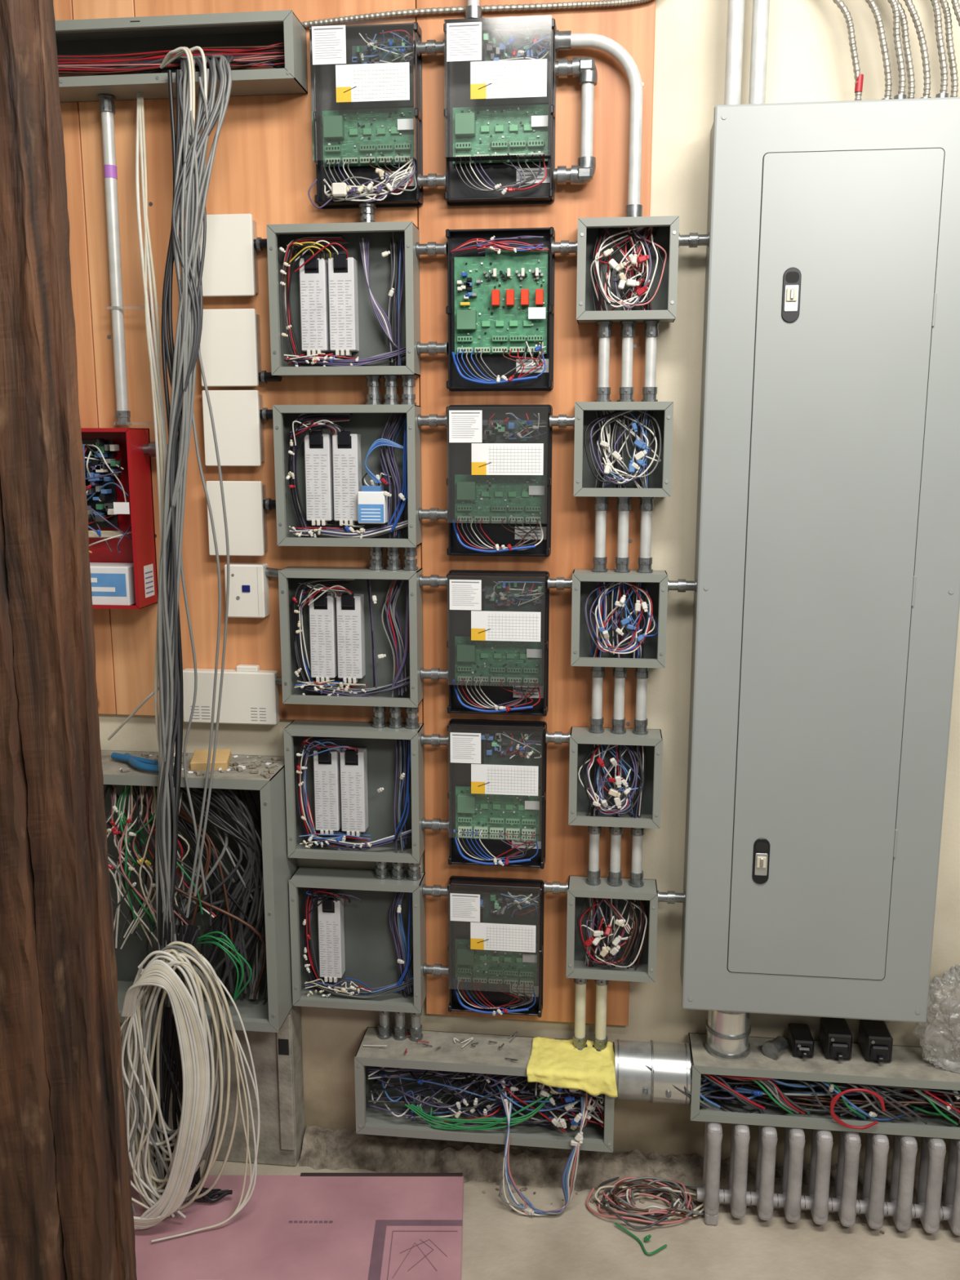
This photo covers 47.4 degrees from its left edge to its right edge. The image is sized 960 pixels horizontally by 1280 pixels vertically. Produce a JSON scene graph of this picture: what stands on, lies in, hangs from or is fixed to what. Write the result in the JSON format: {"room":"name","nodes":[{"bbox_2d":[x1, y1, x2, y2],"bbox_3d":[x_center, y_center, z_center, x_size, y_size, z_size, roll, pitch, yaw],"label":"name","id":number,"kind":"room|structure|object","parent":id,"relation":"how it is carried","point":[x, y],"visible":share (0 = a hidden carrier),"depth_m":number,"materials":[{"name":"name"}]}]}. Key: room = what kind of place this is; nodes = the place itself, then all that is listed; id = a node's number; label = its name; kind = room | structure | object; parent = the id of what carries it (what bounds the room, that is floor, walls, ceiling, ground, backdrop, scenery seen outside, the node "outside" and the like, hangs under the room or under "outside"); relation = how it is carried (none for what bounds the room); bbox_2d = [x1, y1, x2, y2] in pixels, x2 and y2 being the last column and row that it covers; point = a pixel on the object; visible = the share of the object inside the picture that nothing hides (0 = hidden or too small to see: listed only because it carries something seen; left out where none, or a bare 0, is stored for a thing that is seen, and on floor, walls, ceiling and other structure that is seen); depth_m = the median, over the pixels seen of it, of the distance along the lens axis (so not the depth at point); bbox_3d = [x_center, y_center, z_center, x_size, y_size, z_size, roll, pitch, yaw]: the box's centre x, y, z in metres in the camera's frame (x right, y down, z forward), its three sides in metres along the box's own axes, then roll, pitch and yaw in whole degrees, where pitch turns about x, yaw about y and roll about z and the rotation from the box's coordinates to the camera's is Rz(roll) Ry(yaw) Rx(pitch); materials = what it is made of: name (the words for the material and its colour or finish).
{"room":"electrical room","nodes":[
{"label":"electrical room","id":0,"kind":"room"},
{"bbox_2d":[98,0,959,1174],"bbox_3d":[0.278,-0.226,2.403,4.800,3.000,0.120,1,11,6],"label":"wall","id":1,"kind":"structure","parent":0,"point":[809,55],"depth_m":2.36,"materials":[{"name":"beige paint"}]},
{"bbox_2d":[101,750,297,1032],"bbox_3d":[-0.859,0.559,2.506,0.853,0.582,0.183,1,11,6],"label":"junction box","id":2,"kind":"object","parent":1,"relation":"attached to","point":[243,916],"visible":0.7,"depth_m":2.45,"materials":[{"name":"grey metal"}]},
{"bbox_2d":[111,752,159,773],"bbox_3d":[-0.752,0.269,2.407,0.177,0.018,0.048,7,13,35],"label":"pliers","id":3,"kind":"object","parent":2,"relation":"on","point":[141,763],"visible":0.91,"depth_m":2.40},
{"bbox_2d":[119,751,280,777],"bbox_3d":[-0.611,0.273,2.431,0.345,0.008,0.165,1,11,6],"label":"scraps","id":4,"kind":"object","parent":2,"relation":"on","point":[235,765],"visible":0.59,"depth_m":2.40,"materials":[{"name":"plastic"}]},
{"bbox_2d":[190,748,231,770],"bbox_3d":[-0.596,0.266,2.423,0.080,0.032,0.072,-1,11,-5],"label":"scrap","id":5,"kind":"object","parent":2,"relation":"on","point":[198,762],"visible":0.9,"depth_m":2.40,"materials":[{"name":"yellow wood"}]},
{"bbox_2d":[200,213,266,297],"bbox_3d":[-0.506,-0.801,2.287,0.168,0.162,0.042,1,11,6],"label":"box","id":6,"kind":"object","parent":1,"relation":"attached to","point":[230,267],"visible":0.74,"depth_m":2.27,"materials":[{"name":"metal"}]},
{"bbox_2d":[53,0,655,1026],"bbox_3d":[-0.562,-0.294,2.418,1.822,2.370,0.019,1,11,6],"label":"backboard","id":7,"kind":"object","parent":1,"relation":"attached to","point":[264,167],"visible":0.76,"depth_m":2.33,"materials":[{"name":"wood"}]},
{"bbox_2d":[97,94,132,425],"bbox_3d":[-0.770,-0.790,2.308,0.041,0.661,0.038,1,11,6],"label":"conduit","id":8,"kind":"object","parent":7,"relation":"attached to","point":[106,106],"visible":1,"depth_m":2.30,"materials":[{"name":"metal"}]},
{"bbox_2d":[80,427,158,608],"bbox_3d":[-0.938,-0.269,2.405,0.421,0.385,0.103,1,11,6],"label":"fire alarm box","id":9,"kind":"object","parent":7,"relation":"attached to","point":[118,482],"visible":0.4,"depth_m":2.38,"materials":[{"name":"red metal"}]},
{"bbox_2d":[142,441,168,457],"bbox_3d":[-0.693,-0.413,2.370,0.070,0.032,0.032,1,11,6],"label":"connector","id":10,"kind":"object","parent":9,"relation":"attached to","point":[149,449],"visible":0.47,"depth_m":2.36,"materials":[{"name":"metal"}]},
{"bbox_2d":[54,9,307,102],"bbox_3d":[-0.842,-1.174,2.224,0.978,0.122,0.102,1,11,6],"label":"trough","id":11,"kind":"object","parent":7,"relation":"attached to","point":[268,48],"visible":0.67,"depth_m":2.19,"materials":[{"name":"grey metal"}]},
{"bbox_2d":[72,45,233,1046],"bbox_3d":[-0.663,-0.137,2.305,0.361,2.061,0.207,1,11,6],"label":"cable bundle","id":12,"kind":"object","parent":11,"relation":"hanging from","point":[191,175],"visible":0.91,"depth_m":2.21,"materials":[{"name":"grey plastic"}]},
{"bbox_2d":[182,664,281,724],"bbox_3d":[-0.547,0.122,2.468,0.251,0.132,0.032,1,11,6],"label":"box","id":13,"kind":"object","parent":7,"relation":"attached to","point":[250,694],"visible":0.85,"depth_m":2.45,"materials":[{"name":"white paint"}]},
{"bbox_2d":[201,390,272,466],"bbox_3d":[-0.506,-0.455,2.351,0.168,0.159,0.042,1,11,6],"label":"box","id":14,"kind":"object","parent":7,"relation":"attached to","point":[238,415],"visible":0.91,"depth_m":2.33,"materials":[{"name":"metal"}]},
{"bbox_2d":[200,308,281,386],"bbox_3d":[-0.506,-0.618,2.321,0.168,0.158,0.042,1,11,6],"label":"box","id":15,"kind":"object","parent":7,"relation":"attached to","point":[230,343],"visible":0.88,"depth_m":2.31,"materials":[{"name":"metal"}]},
{"bbox_2d":[205,480,275,555],"bbox_3d":[-0.506,-0.266,2.386,0.168,0.161,0.042,1,11,6],"label":"box","id":16,"kind":"object","parent":7,"relation":"attached to","point":[246,504],"visible":0.94,"depth_m":2.37,"materials":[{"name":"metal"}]},
{"bbox_2d":[224,562,281,617],"bbox_3d":[-0.490,-0.109,2.412,0.136,0.117,0.044,1,11,6],"label":"switch box","id":17,"kind":"object","parent":7,"relation":"attached to","point":[249,589],"visible":0.87,"depth_m":2.40,"materials":[{"name":"white paint"}]},
{"bbox_2d":[266,221,420,377],"bbox_3d":[-0.278,-0.697,2.256,0.299,0.296,0.083,1,11,6],"label":"junction box","id":18,"kind":"object","parent":7,"relation":"attached to","point":[344,298],"visible":1,"depth_m":2.26,"materials":[{"name":"grey metal"}]},
{"bbox_2d":[272,404,422,547],"bbox_3d":[-0.278,-0.348,2.321,0.299,0.293,0.083,1,11,6],"label":"junction box","id":19,"kind":"object","parent":7,"relation":"attached to","point":[346,475],"visible":1,"depth_m":2.32,"materials":[{"name":"grey metal"}]},
{"bbox_2d":[278,566,423,707],"bbox_3d":[-0.278,-0.009,2.384,0.299,0.293,0.083,1,11,6],"label":"junction box","id":20,"kind":"object","parent":7,"relation":"attached to","point":[349,636],"visible":1,"depth_m":2.39,"materials":[{"name":"grey metal"}]},
{"bbox_2d":[283,720,425,863],"bbox_3d":[-0.278,0.337,2.448,0.299,0.299,0.083,1,11,6],"label":"junction box","id":21,"kind":"object","parent":7,"relation":"attached to","point":[355,790],"visible":1,"depth_m":2.45,"materials":[{"name":"grey metal"}]},
{"bbox_2d":[288,866,426,1013],"bbox_3d":[-0.278,0.687,2.513,0.299,0.307,0.083,1,11,6],"label":"junction box","id":22,"kind":"object","parent":7,"relation":"attached to","point":[358,938],"visible":1,"depth_m":2.52,"materials":[{"name":"grey metal"}]},
{"bbox_2d":[309,22,423,208],"bbox_3d":[-0.229,-1.052,2.194,0.218,0.340,0.068,1,11,6],"label":"enclosure","id":23,"kind":"object","parent":7,"relation":"attached to","point":[366,80],"visible":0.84,"depth_m":2.20,"materials":[{"name":"black plastic"}]},
{"bbox_2d":[307,157,417,208],"bbox_3d":[-0.237,-0.918,2.198,0.222,0.099,0.052,1,11,6],"label":"wiring","id":24,"kind":"object","parent":23,"relation":"attached to","point":[339,189],"visible":1,"depth_m":2.18,"materials":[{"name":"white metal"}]},
{"bbox_2d":[359,203,422,1041],"bbox_3d":[-0.190,0.021,2.385,0.114,1.839,0.036,1,11,6],"label":"conduit","id":25,"kind":"object","parent":7,"relation":"attached to","point":[367,211],"visible":0.82,"depth_m":2.39,"materials":[{"name":"metal"}]},
{"bbox_2d":[464,0,482,18],"bbox_3d":[0.157,-1.351,2.118,0.373,0.282,0.033,0,11,-1],"label":"conduit","id":26,"kind":"object","parent":7,"relation":"attached to","point":[473,10],"visible":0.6,"depth_m":2.13,"materials":[{"name":"metal"}]},
{"bbox_2d":[300,0,650,27],"bbox_3d":[0.422,-1.250,2.110,1.590,0.071,0.022,1,11,6],"label":"cable","id":27,"kind":"object","parent":7,"relation":"attached to","point":[512,7],"depth_m":2.15,"materials":[{"name":"metal"}]},
{"bbox_2d":[447,875,544,1017],"bbox_3d":[0.034,0.705,2.489,0.217,0.320,0.068,1,11,6],"label":"enclosure","id":28,"kind":"object","parent":7,"relation":"attached to","point":[495,925],"visible":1,"depth_m":2.50,"materials":[{"name":"black plastic"}]},
{"bbox_2d":[447,718,546,869],"bbox_3d":[0.036,0.346,2.422,0.217,0.332,0.068,1,11,6],"label":"enclosure","id":29,"kind":"object","parent":7,"relation":"attached to","point":[497,791],"visible":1,"depth_m":2.43,"materials":[{"name":"black plastic"}]},
{"bbox_2d":[446,569,549,715],"bbox_3d":[0.037,0.011,2.360,0.219,0.315,0.068,1,11,6],"label":"enclosure","id":30,"kind":"object","parent":7,"relation":"attached to","point":[498,642],"visible":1,"depth_m":2.37,"materials":[{"name":"black plastic"}]},
{"bbox_2d":[445,404,552,556],"bbox_3d":[0.039,-0.332,2.296,0.220,0.318,0.068,1,11,6],"label":"enclosure","id":31,"kind":"object","parent":7,"relation":"attached to","point":[499,481],"visible":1,"depth_m":2.30,"materials":[{"name":"black plastic"}]},
{"bbox_2d":[443,14,556,206],"bbox_3d":[0.038,-1.044,2.164,0.220,0.335,0.068,1,11,6],"label":"enclosure","id":32,"kind":"object","parent":7,"relation":"attached to","point":[500,112],"visible":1,"depth_m":2.17,"materials":[{"name":"black plastic"}]},
{"bbox_2d":[445,226,555,391],"bbox_3d":[0.040,-0.675,2.238,0.220,0.322,0.058,1,11,6],"label":"enclosure","id":33,"kind":"object","parent":7,"relation":"attached to","point":[500,310],"visible":1,"depth_m":2.24,"materials":[{"name":"black plastic"}]},
{"bbox_2d":[553,57,597,185],"bbox_3d":[0.188,-1.020,2.153,0.082,0.234,0.038,1,11,6],"label":"conduit","id":34,"kind":"object","parent":7,"relation":"attached to","point":[584,68],"visible":1,"depth_m":2.14,"materials":[{"name":"metal"}]},
{"bbox_2d":[555,29,643,217],"bbox_3d":[0.236,-1.009,2.150,0.179,0.358,0.040,1,11,6],"label":"conduit","id":35,"kind":"object","parent":7,"relation":"attached to","point":[564,40],"visible":0.89,"depth_m":2.12,"materials":[{"name":"metal"}]},
{"bbox_2d":[565,875,657,982],"bbox_3d":[0.293,0.643,2.438,0.196,0.226,0.083,1,11,6],"label":"box","id":36,"kind":"object","parent":7,"relation":"attached to","point":[611,931],"visible":0.95,"depth_m":2.42,"materials":[{"name":"grey metal"}]},
{"bbox_2d":[568,726,662,828],"bbox_3d":[0.293,0.296,2.373,0.196,0.219,0.083,1,11,6],"label":"box","id":37,"kind":"object","parent":7,"relation":"attached to","point":[615,780],"visible":0.98,"depth_m":2.36,"materials":[{"name":"grey metal"}]},
{"bbox_2d":[572,320,660,1051],"bbox_3d":[0.286,0.147,2.352,0.153,1.604,0.038,1,11,6],"label":"vertical conduit","id":38,"kind":"object","parent":7,"relation":"attached to","point":[604,332],"visible":0.84,"depth_m":2.33,"materials":[{"name":"metal"}]},
{"bbox_2d":[570,568,668,668],"bbox_3d":[0.293,-0.047,2.310,0.196,0.215,0.083,1,11,6],"label":"box","id":39,"kind":"object","parent":7,"relation":"attached to","point":[619,619],"visible":1,"depth_m":2.30,"materials":[{"name":"grey metal"}]},
{"bbox_2d":[573,400,673,498],"bbox_3d":[0.293,-0.390,2.246,0.196,0.203,0.083,1,11,6],"label":"box","id":40,"kind":"object","parent":7,"relation":"attached to","point":[622,449],"visible":0.99,"depth_m":2.23,"materials":[{"name":"grey metal"}]},
{"bbox_2d":[576,215,679,325],"bbox_3d":[0.293,-0.736,2.182,0.196,0.207,0.083,1,11,6],"label":"box","id":41,"kind":"object","parent":7,"relation":"attached to","point":[627,267],"visible":1,"depth_m":2.17,"materials":[{"name":"grey metal"}]},
{"bbox_2d":[354,1026,614,1152],"bbox_3d":[0.014,1.030,2.517,0.584,0.192,0.133,1,11,6],"label":"trough","id":42,"kind":"object","parent":1,"relation":"attached to","point":[450,1091],"visible":0.71,"depth_m":2.50,"materials":[{"name":"grey metal"}]},
{"bbox_2d":[363,1031,517,1060],"bbox_3d":[-0.087,0.926,2.518,0.359,0.008,0.120,1,11,6],"label":"wire offcuts","id":43,"kind":"object","parent":42,"relation":"on","point":[516,1033],"visible":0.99,"depth_m":2.52,"materials":[{"name":"plastic"}]},
{"bbox_2d":[498,1088,591,1216],"bbox_3d":[0.142,1.155,2.456,0.213,0.258,0.091,1,11,6],"label":"wires","id":44,"kind":"object","parent":42,"relation":"hanging from","point":[579,1137],"visible":1,"depth_m":2.44,"materials":[{"name":"plastic"}]},
{"bbox_2d":[526,1036,617,1097],"bbox_3d":[0.210,0.959,2.468,0.201,0.053,0.147,1,11,6],"label":"cloth","id":45,"kind":"object","parent":42,"relation":"on","point":[555,1063],"visible":0.95,"depth_m":2.42,"materials":[{"name":"fabric"}]},
{"bbox_2d":[645,1032,959,1139],"bbox_3d":[0.877,0.985,2.399,1.060,0.132,0.147,1,11,6],"label":"trough","id":46,"kind":"object","parent":1,"relation":"attached to","point":[907,1095],"visible":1,"depth_m":2.38,"materials":[{"name":"grey metal"}]},
{"bbox_2d":[614,1039,690,1106],"bbox_3d":[0.386,0.972,2.462,0.165,0.134,0.138,1,11,6],"label":"duct sleeve","id":47,"kind":"object","parent":46,"relation":"attached to","point":[670,1061],"visible":0.94,"depth_m":2.41,"materials":[{"name":"metal"}]},
{"bbox_2d":[705,1010,751,1060],"bbox_3d":[0.551,0.850,2.427,0.098,0.127,0.098,1,11,6],"label":"conduit nipple","id":48,"kind":"object","parent":46,"relation":"on","point":[728,1033],"visible":0.66,"depth_m":2.39,"materials":[{"name":"metal"}]},
{"bbox_2d":[762,1035,787,1059],"bbox_3d":[0.653,0.899,2.417,0.040,0.039,0.048,10,14,43],"label":"connector","id":49,"kind":"object","parent":46,"relation":"on","point":[772,1049],"visible":1,"depth_m":2.40,"materials":[{"name":"metal"}]},
{"bbox_2d":[786,1022,814,1057],"bbox_3d":[0.713,0.893,2.427,0.045,0.040,0.098,1,11,6],"label":"circuit breaker","id":50,"kind":"object","parent":46,"relation":"on","point":[800,1038],"visible":1,"depth_m":2.40,"materials":[{"name":"black plastic"}]},
{"bbox_2d":[818,1017,852,1060],"bbox_3d":[0.787,0.884,2.417,0.055,0.060,0.098,1,11,6],"label":"circuit breaker","id":51,"kind":"object","parent":46,"relation":"on","point":[835,1038],"visible":0.99,"depth_m":2.39,"materials":[{"name":"black plastic"}]},
{"bbox_2d":[857,1019,893,1062],"bbox_3d":[0.872,0.886,2.407,0.055,0.060,0.098,1,11,6],"label":"circuit breaker","id":52,"kind":"object","parent":46,"relation":"on","point":[875,1041],"visible":0.98,"depth_m":2.38,"materials":[{"name":"black plastic"}]},
{"bbox_2d":[913,964,959,1073],"bbox_3d":[1.049,0.795,2.349,0.218,0.259,0.133,1,11,6],"label":"plastic bag","id":53,"kind":"object","parent":46,"relation":"on","point":[944,1064],"visible":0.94,"depth_m":2.38,"materials":[{"name":"plastic"}]},
{"bbox_2d":[680,97,959,1022],"bbox_3d":[0.695,-0.104,2.229,0.508,1.819,0.167,1,11,6],"label":"electrical panel","id":54,"kind":"object","parent":1,"relation":"attached to","point":[826,607],"visible":1,"depth_m":2.15,"materials":[{"name":"grey metal"}]},
{"bbox_2d":[416,39,709,976],"bbox_3d":[0.163,-0.199,2.307,0.586,1.988,0.030,1,11,6],"label":"coupling","id":55,"kind":"object","parent":54,"relation":"attached to","point":[430,47],"visible":0.94,"depth_m":2.29,"materials":[{"name":"metal"}]},
{"bbox_2d":[724,0,769,104],"bbox_3d":[0.504,-1.285,2.037,0.090,0.584,0.044,1,11,6],"label":"conduit","id":56,"kind":"object","parent":54,"relation":"attached to","point":[735,8],"visible":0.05,"depth_m":2.06,"materials":[{"name":"metal"}]},
{"bbox_2d":[832,0,959,100],"bbox_3d":[0.694,-1.167,2.047,0.471,0.349,0.090,1,11,6],"label":"cable","id":57,"kind":"object","parent":1,"relation":"attached to","point":[900,16],"visible":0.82,"depth_m":2.03,"materials":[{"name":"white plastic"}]},
{"bbox_2d":[128,1154,959,1279],"bbox_3d":[-0.023,1.677,0.641,4.920,0.100,4.320,1,11,6],"label":"floor","id":58,"kind":"structure","parent":0,"point":[500,1242],"depth_m":2.36,"materials":[{"name":"concrete"}]},
{"bbox_2d":[0,0,137,1279],"bbox_3d":[-0.811,-0.018,1.559,0.546,2.900,0.188,1,11,6],"label":"post","id":59,"kind":"object","parent":58,"relation":"on","point":[66,1211],"visible":1,"depth_m":1.51,"materials":[{"name":"brown wood"}]},
{"bbox_2d":[120,1005,305,1166],"bbox_3d":[-0.830,1.042,2.657,0.795,0.415,0.095,1,11,6],"label":"electrical box","id":60,"kind":"object","parent":58,"relation":"on","point":[277,1057],"visible":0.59,"depth_m":2.59,"materials":[{"name":"metal"}]},
{"bbox_2d":[130,1173,463,1279],"bbox_3d":[-0.489,1.318,2.231,0.900,0.028,0.666,0,11,0],"label":"board","id":61,"kind":"object","parent":58,"relation":"on","point":[305,1226],"visible":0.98,"depth_m":2.37,"materials":[{"name":"pink"}]},
{"bbox_2d":[120,924,260,1242],"bbox_3d":[-0.662,0.959,2.351,0.290,0.637,0.240,8,13,35],"label":"coiled cable","id":62,"kind":"object","parent":61,"relation":"on","point":[192,1050],"visible":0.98,"depth_m":2.34,"materials":[{"name":"white plastic"}]},
{"bbox_2d":[298,1124,946,1208],"bbox_3d":[0.414,1.241,2.546,1.700,0.063,0.100,1,11,6],"label":"concrete ledge","id":63,"kind":"object","parent":58,"relation":"on","point":[326,1148],"visible":0.48,"depth_m":2.59,"materials":[{"name":"grey concrete"}]},
{"bbox_2d":[586,1176,704,1254],"bbox_3d":[0.382,1.266,2.474,0.238,0.034,0.219,-9,14,-40],"label":"coil","id":64,"kind":"object","parent":58,"relation":"on","point":[677,1210],"visible":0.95,"depth_m":2.46,"materials":[{"name":"plastic"}]},
{"bbox_2d":[482,1182,921,1234],"bbox_3d":[0.505,1.286,2.464,1.007,0.006,0.093,1,11,6],"label":"debris","id":65,"kind":"object","parent":58,"relation":"on","point":[592,1201],"visible":0.57,"depth_m":2.50,"materials":[{"name":"concrete"}]},
{"bbox_2d":[696,1121,959,1235],"bbox_3d":[0.894,1.179,2.394,0.820,0.241,0.089,1,11,6],"label":"radiator","id":66,"kind":"object","parent":58,"relation":"on","point":[927,1207],"visible":0.83,"depth_m":2.38,"materials":[{"name":"metal"}]}
]}

